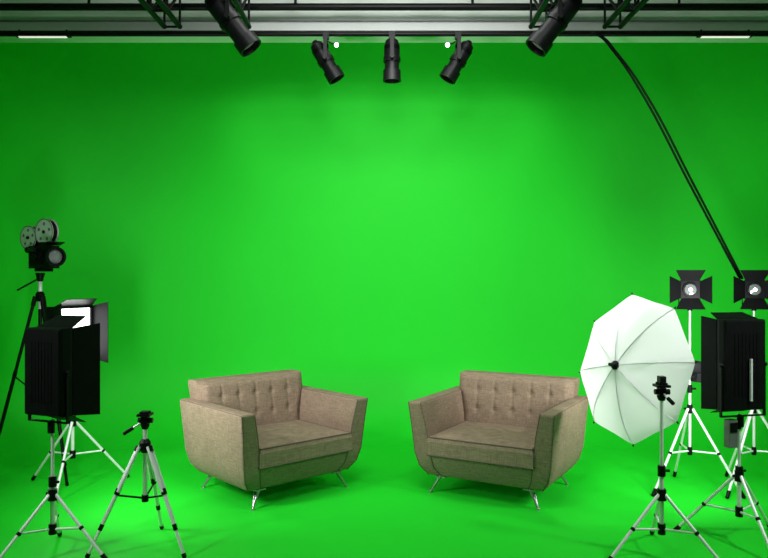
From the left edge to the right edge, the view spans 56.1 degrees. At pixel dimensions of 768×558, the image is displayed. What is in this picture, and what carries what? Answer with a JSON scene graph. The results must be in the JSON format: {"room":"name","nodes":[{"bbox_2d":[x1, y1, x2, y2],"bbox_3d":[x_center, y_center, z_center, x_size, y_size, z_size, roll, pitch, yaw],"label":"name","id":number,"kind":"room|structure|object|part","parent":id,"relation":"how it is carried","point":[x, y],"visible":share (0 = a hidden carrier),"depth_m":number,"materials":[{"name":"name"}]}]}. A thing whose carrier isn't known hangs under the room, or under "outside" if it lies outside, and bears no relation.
{"room":"studio","nodes":[
{"label":"studio","id":0,"kind":"room"},
{"bbox_2d":[138,0,181,28],"bbox_3d":[-1.780,-2.424,4.975,0.173,0.651,2.169,0,0,0],"label":"lighting truss","id":1,"kind":"object","parent":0,"point":[147,4],"depth_m":5.76,"materials":[{"name":"black metal"}]},
{"bbox_2d":[204,0,260,56],"bbox_3d":[-1.123,-1.898,5.350,0.418,0.483,0.292,0,0,0],"label":"ceiling spotlight","id":2,"kind":"object","parent":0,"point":[246,42],"visible":1,"depth_m":5.28,"materials":[{"name":"black metal"}]},
{"bbox_2d":[232,0,250,28],"bbox_3d":[-1.200,-2.424,4.975,0.173,0.651,2.169,0,0,0],"label":"lighting truss","id":3,"kind":"object","parent":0,"point":[239,5],"depth_m":5.78,"materials":[{"name":"black metal"}]},
{"bbox_2d":[0,43,767,475],"bbox_3d":[0.000,-0.575,3.050,7.800,4.350,9.100,0,0,0],"label":"wall","id":4,"kind":"structure","parent":0,"point":[359,234],"depth_m":7.59,"materials":[{"name":"green paint"}]},
{"bbox_2d":[31,415,124,489],"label":"stand","id":5,"kind":"object","parent":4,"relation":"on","point":[72,424],"depth_m":5.57,"materials":[{"name":"metal"}]},
{"bbox_2d":[0,30,767,31],"bbox_3d":[0.000,-2.138,6.270,7.200,0.035,0.050,0,0,0],"label":"trim","id":6,"kind":"structure","parent":4,"relation":"attached to","point":[0,30],"depth_m":6.25,"materials":[{"name":"black metal"}]},
{"bbox_2d":[670,270,711,349],"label":"light","id":7,"kind":"object","parent":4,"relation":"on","point":[690,289],"depth_m":5.40,"materials":[{"name":"metal"}]},
{"bbox_2d":[578,293,700,446],"bbox_3d":[1.778,0.570,4.980,0.805,0.962,1.386,0,0,26],"label":"umbrella","id":8,"kind":"object","parent":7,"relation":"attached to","point":[640,340],"visible":0.98,"depth_m":4.47,"materials":[{"name":"white fabric"}]},
{"bbox_2d":[664,379,731,476],"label":"stand","id":9,"kind":"object","parent":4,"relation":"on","point":[689,409],"depth_m":5.43,"materials":[{"name":"metal"}]},
{"bbox_2d":[725,410,767,476],"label":"stand","id":10,"kind":"object","parent":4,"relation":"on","point":[745,429],"depth_m":5.44,"materials":[{"name":"metal"}]},
{"bbox_2d":[733,270,767,316],"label":"light","id":11,"kind":"object","parent":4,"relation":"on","point":[751,289],"depth_m":5.40,"materials":[{"name":"metal"}]},
{"bbox_2d":[0,447,767,557],"bbox_3d":[0.000,1.600,2.676,6.304,0.001,8.352,0,0,0],"label":"floor","id":12,"kind":"structure","parent":0,"point":[387,509],"depth_m":4.93,"materials":[{"name":"green paint"}]},
{"bbox_2d":[0,218,68,485],"bbox_3d":[-2.777,0.559,5.860,0.684,2.083,0.624,0,0,0],"label":"film camera","id":13,"kind":"object","parent":12,"relation":"on","point":[38,241],"visible":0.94,"depth_m":5.73,"materials":[{"name":"black metal"}]},
{"bbox_2d":[0,315,107,557],"bbox_3d":[-1.867,0.908,4.101,0.581,1.384,0.608,0,0,22],"label":"panel light","id":14,"kind":"object","parent":12,"relation":"on","point":[62,361],"visible":1,"depth_m":4.11,"materials":[{"name":"metal"}]},
{"bbox_2d":[46,298,107,362],"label":"panel light","id":15,"kind":"object","parent":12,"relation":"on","point":[92,313],"depth_m":5.66,"materials":[{"name":"metal"}]},
{"bbox_2d":[85,410,186,557],"bbox_3d":[-1.420,1.193,4.360,0.582,0.814,0.508,0,0,0],"label":"camera tripod","id":16,"kind":"object","parent":12,"relation":"on","point":[145,447],"visible":0.99,"depth_m":4.24,"materials":[{"name":"metal"}]},
{"bbox_2d":[180,369,367,510],"bbox_3d":[-0.848,1.188,5.540,1.120,0.825,0.927,0,0,-42],"label":"armchair","id":17,"kind":"object","parent":12,"relation":"on","point":[254,432],"visible":1,"depth_m":5.40,"materials":[{"name":"fabric"}]},
{"bbox_3d":[-1.179,1.195,5.236,0.223,0.560,0.917,0,0,-42],"label":"arm","id":18,"kind":"part","parent":17,"relation":"part of","materials":[{"name":"fabric"}]},
{"bbox_3d":[-1.024,0.980,5.735,0.960,0.400,0.100,0,0,-42],"label":"tufted panel","id":19,"kind":"part","parent":17,"relation":"part of","materials":[{"name":"fabric"}]},
{"bbox_2d":[257,420,351,467],"bbox_3d":[-0.780,1.222,5.464,0.814,0.166,0.709,0,0,-42],"label":"seat cushion","id":20,"kind":"object","parent":17,"relation":"on","point":[281,443],"depth_m":5.29,"materials":[{"name":"fabric"}]},
{"bbox_3d":[-0.512,1.195,5.837,0.223,0.560,0.917,0,0,-42],"label":"arm","id":21,"kind":"part","parent":17,"relation":"part of","materials":[{"name":"fabric"}]},
{"bbox_2d":[408,370,588,510],"bbox_3d":[0.895,1.188,5.517,1.120,0.825,0.927,0,0,30],"label":"armchair","id":22,"kind":"object","parent":12,"relation":"on","point":[525,431],"visible":1,"depth_m":5.37,"materials":[{"name":"fabric"}]},
{"bbox_3d":[0.504,1.195,5.738,0.223,0.560,0.917,0,0,30],"label":"arm","id":23,"kind":"part","parent":22,"relation":"part of","materials":[{"name":"fabric"}]},
{"bbox_2d":[426,421,536,467],"bbox_3d":[0.844,1.222,5.429,0.814,0.166,0.709,0,0,30],"label":"seat cushion","id":24,"kind":"object","parent":22,"relation":"on","point":[499,444],"depth_m":5.22,"materials":[{"name":"fabric"}]},
{"bbox_3d":[1.027,0.980,5.745,0.960,0.400,0.101,0,0,30],"label":"tufted panel","id":25,"kind":"part","parent":22,"relation":"part of","materials":[{"name":"fabric"}]},
{"bbox_3d":[1.281,1.195,5.289,0.223,0.560,0.917,0,0,30],"label":"arm","id":26,"kind":"part","parent":22,"relation":"part of","materials":[{"name":"fabric"}]},
{"bbox_2d":[608,376,718,557],"bbox_3d":[1.563,1.080,4.206,0.638,1.040,0.621,0,0,0],"label":"camera tripod","id":27,"kind":"object","parent":12,"relation":"on","point":[661,391],"visible":1,"depth_m":4.13,"materials":[{"name":"metal"}]},
{"bbox_2d":[673,312,767,547],"bbox_3d":[2.215,0.904,4.348,0.642,1.392,0.614,0,0,-14],"label":"panel light","id":28,"kind":"object","parent":12,"relation":"on","point":[733,364],"visible":0.96,"depth_m":4.36,"materials":[{"name":"metal"}]},
{"bbox_2d":[0,0,767,42],"bbox_3d":[0.000,-2.445,6.407,7.300,0.610,0.225,0,0,0],"label":"ceiling bulkhead","id":29,"kind":"object","parent":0,"point":[9,20],"depth_m":6.32,"materials":[{"name":"grey metal"}]},
{"bbox_2d":[528,0,552,28],"bbox_3d":[1.300,-2.424,4.975,0.173,0.651,2.169,0,0,0],"label":"lighting truss","id":30,"kind":"object","parent":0,"point":[542,6],"depth_m":5.81,"materials":[{"name":"black metal"}]},
{"bbox_2d":[602,0,648,28],"bbox_3d":[1.920,-2.424,4.975,0.173,0.651,2.169,0,0,0],"label":"lighting truss","id":31,"kind":"object","parent":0,"point":[621,4],"depth_m":5.75,"materials":[{"name":"black metal"}]},
{"bbox_3d":[0.000,-2.800,3.100,8.200,0.100,9.400,0,0,0],"label":"ceiling","id":32,"kind":"structure","parent":0,"visible":0},
{"bbox_2d":[0,0,146,10],"bbox_3d":[-2.618,-2.306,6.100,1.231,0.084,0.060,0,0,0],"label":"rail","id":33,"kind":"object","parent":32,"relation":"hanging from","point":[88,6],"depth_m":6.08,"materials":[{"name":"metal"}]},
{"bbox_2d":[14,29,71,37],"bbox_3d":[-2.870,-2.065,6.060,0.460,0.066,0.050,0,0,0],"label":"strip light","id":34,"kind":"object","parent":33,"relation":"attached to","point":[18,35],"visible":1,"depth_m":6.04,"materials":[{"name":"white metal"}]},
{"bbox_2d":[0,32,228,36],"bbox_3d":[-2.272,-2.061,6.100,1.922,0.034,0.060,0,0,0],"label":"rail","id":35,"kind":"object","parent":32,"relation":"in","point":[2,34],"depth_m":6.08,"materials":[{"name":"metal"}]},
{"bbox_2d":[168,3,207,10],"bbox_3d":[-1.652,-2.293,6.100,0.329,0.059,0.060,0,0,0],"label":"rail","id":36,"kind":"object","parent":32,"relation":"hanging from","point":[184,6],"depth_m":6.08,"materials":[{"name":"black metal"}]},
{"bbox_2d":[254,32,322,36],"bbox_3d":[-0.805,-2.061,6.100,0.573,0.034,0.060,0,0,0],"label":"rail","id":37,"kind":"object","parent":32,"relation":"in","point":[260,34],"depth_m":6.08,"materials":[{"name":"black metal"}]},
{"bbox_2d":[311,31,388,84],"bbox_3d":[-0.287,-1.866,6.090,0.502,0.438,0.501,0,0,43],"label":"ceiling spotlight","id":38,"kind":"object","parent":32,"relation":"hanging from","point":[333,73],"depth_m":6.04,"materials":[{"name":"black metal"}]},
{"bbox_3d":[-0.211,-2.061,6.100,0.497,0.034,0.060,0,0,0],"label":"lighting","id":39,"kind":"part","parent":38,"relation":"part of","materials":[{"name":"black metal"}]},
{"bbox_2d":[243,0,538,10],"bbox_3d":[0.059,-2.306,6.100,2.487,0.084,0.060,0,0,0],"label":"rail","id":40,"kind":"object","parent":32,"relation":"hanging from","point":[296,6],"depth_m":6.08,"materials":[{"name":"metal"}]},
{"bbox_2d":[383,31,400,83],"bbox_3d":[0.067,-1.877,6.080,0.151,0.415,0.251,0,0,0],"label":"ceiling spotlight","id":41,"kind":"object","parent":40,"relation":"hanging from","point":[391,59],"visible":1,"depth_m":6.03,"materials":[{"name":"black metal"}]},
{"bbox_2d":[395,31,472,84],"bbox_3d":[0.422,-1.866,6.090,0.507,0.438,0.497,0,0,-42],"label":"ceiling spotlight","id":42,"kind":"object","parent":32,"relation":"hanging from","point":[450,73],"depth_m":6.04,"materials":[{"name":"black metal"}]},
{"bbox_3d":[0.346,-2.061,6.100,0.497,0.034,0.060,0,0,0],"label":"lighting","id":43,"kind":"part","parent":42,"relation":"part of","materials":[{"name":"black metal"}]},
{"bbox_2d":[461,32,532,36],"bbox_3d":[0.953,-2.061,6.100,0.599,0.034,0.060,0,0,0],"label":"rail","id":44,"kind":"object","parent":32,"relation":"in","point":[463,34],"depth_m":6.08,"materials":[{"name":"black metal"}]},
{"bbox_2d":[526,0,582,56],"bbox_3d":[1.263,-1.898,5.350,0.418,0.483,0.292,0,0,0],"label":"ceiling spotlight","id":45,"kind":"object","parent":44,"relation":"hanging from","point":[562,12],"visible":1,"depth_m":5.28,"materials":[{"name":"black metal"}]},
{"bbox_2d":[579,3,616,10],"bbox_3d":[1.804,-2.293,6.100,0.312,0.059,0.060,0,0,0],"label":"rail","id":46,"kind":"object","parent":32,"relation":"hanging from","point":[585,6],"depth_m":6.08,"materials":[{"name":"black metal"}]},
{"bbox_2d":[557,32,767,36],"bbox_3d":[2.348,-2.061,6.100,1.770,0.034,0.060,0,0,0],"label":"rail","id":47,"kind":"object","parent":32,"relation":"in","point":[563,34],"depth_m":6.08,"materials":[{"name":"black metal"}]},
{"bbox_2d":[573,31,743,278],"bbox_3d":[2.211,-1.047,5.899,1.316,2.102,0.150,0,0,24],"label":"power cable","id":48,"kind":"object","parent":47,"relation":"hanging from","point":[628,69],"visible":0.99,"depth_m":5.84,"materials":[{"name":"black rubber"}]},
{"bbox_2d":[639,0,767,10],"bbox_3d":[2.694,-2.306,6.100,1.079,0.084,0.060,0,0,0],"label":"rail","id":49,"kind":"object","parent":32,"relation":"hanging from","point":[679,6],"depth_m":6.08,"materials":[{"name":"black metal"}]},
{"bbox_2d":[696,29,753,37],"bbox_3d":[2.870,-2.065,6.060,0.460,0.066,0.050,0,0,0],"label":"strip light","id":50,"kind":"object","parent":49,"relation":"attached to","point":[700,35],"visible":1,"depth_m":6.04,"materials":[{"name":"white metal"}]}
]}

